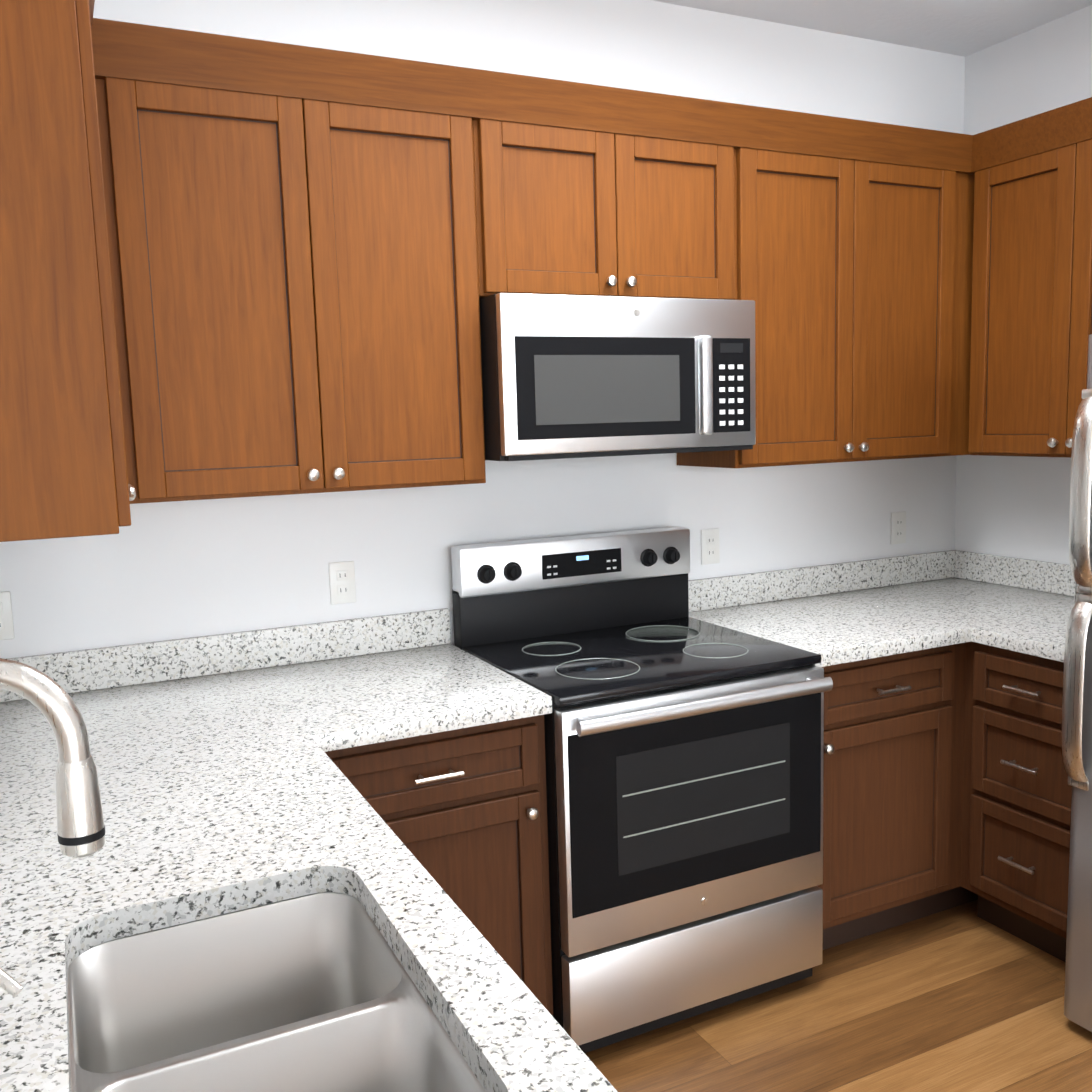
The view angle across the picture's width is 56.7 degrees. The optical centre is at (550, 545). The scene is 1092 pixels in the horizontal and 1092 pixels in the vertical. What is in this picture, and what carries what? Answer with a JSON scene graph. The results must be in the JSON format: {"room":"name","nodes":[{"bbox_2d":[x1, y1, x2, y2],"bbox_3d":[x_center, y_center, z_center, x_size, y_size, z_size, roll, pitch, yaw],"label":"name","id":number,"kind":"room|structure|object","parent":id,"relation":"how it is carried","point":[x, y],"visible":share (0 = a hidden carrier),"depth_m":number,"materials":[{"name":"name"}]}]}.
{"room":"kitchen","nodes":[
{"label":"kitchen","id":0,"kind":"room"},
{"bbox_2d":[0,0,1091,658],"bbox_3d":[0.803,0.440,-2.341,6.855,2.750,10.570,-5,8,-26],"label":"wall","id":1,"kind":"structure","parent":0,"point":[170,570],"depth_m":2.95,"materials":[{"name":"white paint"}]},
{"bbox_2d":[0,591,14,639],"bbox_3d":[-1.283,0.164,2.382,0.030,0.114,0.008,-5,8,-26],"label":"electrical outlets","id":2,"kind":"object","parent":1,"relation":"attached to","point":[6,616],"depth_m":2.38,"materials":[{"name":"white plastic"}]},
{"bbox_2d":[329,561,355,604],"bbox_3d":[-0.562,0.098,2.732,0.070,0.114,0.008,-5,8,-26],"label":"electrical outlets","id":3,"kind":"object","parent":1,"relation":"attached to","point":[342,582],"depth_m":2.73,"materials":[{"name":"white plastic"}]},
{"bbox_2d":[0,0,1091,541],"bbox_3d":[0.462,-0.612,2.096,3.191,0.978,1.903,-5,8,-26],"label":"upper cabinet","id":4,"kind":"object","parent":1,"relation":"attached to","point":[230,266],"visible":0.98,"depth_m":2.42,"materials":[{"name":"brown wood"}]},
{"bbox_2d":[479,293,755,460],"bbox_3d":[0.139,-0.455,2.773,0.756,0.402,0.441,-5,8,-26],"label":"microwave","id":5,"kind":"object","parent":4,"relation":"attached to","point":[573,376],"visible":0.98,"depth_m":2.57,"materials":[{"name":"silver metal"}]},
{"bbox_2d":[701,528,719,564],"bbox_3d":[0.512,0.001,3.253,0.070,0.114,0.008,-5,8,-26],"label":"electrical outlets","id":6,"kind":"object","parent":1,"relation":"attached to","point":[710,554],"depth_m":3.25,"materials":[{"name":"white plastic"}]},
{"bbox_2d":[890,511,905,544],"bbox_3d":[1.236,-0.065,3.605,0.072,0.114,0.008,-5,8,-26],"label":"electrical outlets","id":7,"kind":"object","parent":1,"relation":"attached to","point":[898,519],"depth_m":3.60,"materials":[{"name":"white plastic"}]},
{"bbox_2d":[585,900,1091,1091],"bbox_3d":[0.918,1.819,-2.113,7.035,0.050,10.600,-5,8,-26],"label":"floor","id":8,"kind":"structure","parent":0,"point":[963,998],"depth_m":2.53,"materials":[{"name":"brown wood"}]},
{"bbox_2d":[451,527,832,1052],"bbox_3d":[0.236,0.598,2.746,0.756,1.195,0.729,-5,8,-26],"label":"range","id":9,"kind":"object","parent":8,"relation":"on","point":[684,767],"visible":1,"depth_m":2.51,"materials":[{"name":"silver metal"}]},
{"bbox_2d":[325,642,1071,1014],"bbox_3d":[0.614,0.850,1.937,3.293,0.875,2.613,-5,8,-26],"label":"base cabinet","id":10,"kind":"object","parent":8,"relation":"on","point":[945,780],"visible":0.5,"depth_m":2.77,"materials":[{"name":"brown wood"}]},
{"bbox_2d":[0,550,1075,1091],"bbox_3d":[0.561,0.372,1.681,3.533,0.140,2.928,-5,8,-26],"label":"countertop","id":11,"kind":"structure","parent":10,"relation":"on","point":[226,786],"depth_m":1.91,"materials":[{"name":"stone"}]},
{"bbox_2d":[0,658,105,996],"bbox_3d":[-0.559,0.312,1.017,0.204,0.410,0.115,-5,8,-26],"label":"faucet","id":12,"kind":"object","parent":11,"relation":"on","point":[80,826],"visible":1,"depth_m":0.99,"materials":[{"name":"silver metal"}]},
{"bbox_2d":[67,892,485,1091],"bbox_3d":[-0.318,0.648,1.125,0.396,0.214,0.654,-5,8,-26],"label":"sink","id":13,"kind":"object","parent":11,"relation":"in","point":[317,992],"visible":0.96,"depth_m":1.35,"materials":[{"name":"silver metal"}]},
{"bbox_2d":[1062,334,1091,1031],"bbox_3d":[1.753,0.360,2.237,0.841,1.706,0.829,-5,8,-26],"label":"refrigerator","id":14,"kind":"object","parent":8,"relation":"on","point":[1077,722],"visible":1,"depth_m":2.38,"materials":[{"name":"silver metal"}]},
{"bbox_2d":[653,0,1091,56],"bbox_3d":[0.837,-0.957,-2.464,7.035,0.050,10.600,-5,8,-26],"label":"ceiling","id":15,"kind":"structure","parent":0,"point":[964,28],"depth_m":3.15,"materials":[{"name":"white paint"}]}
]}

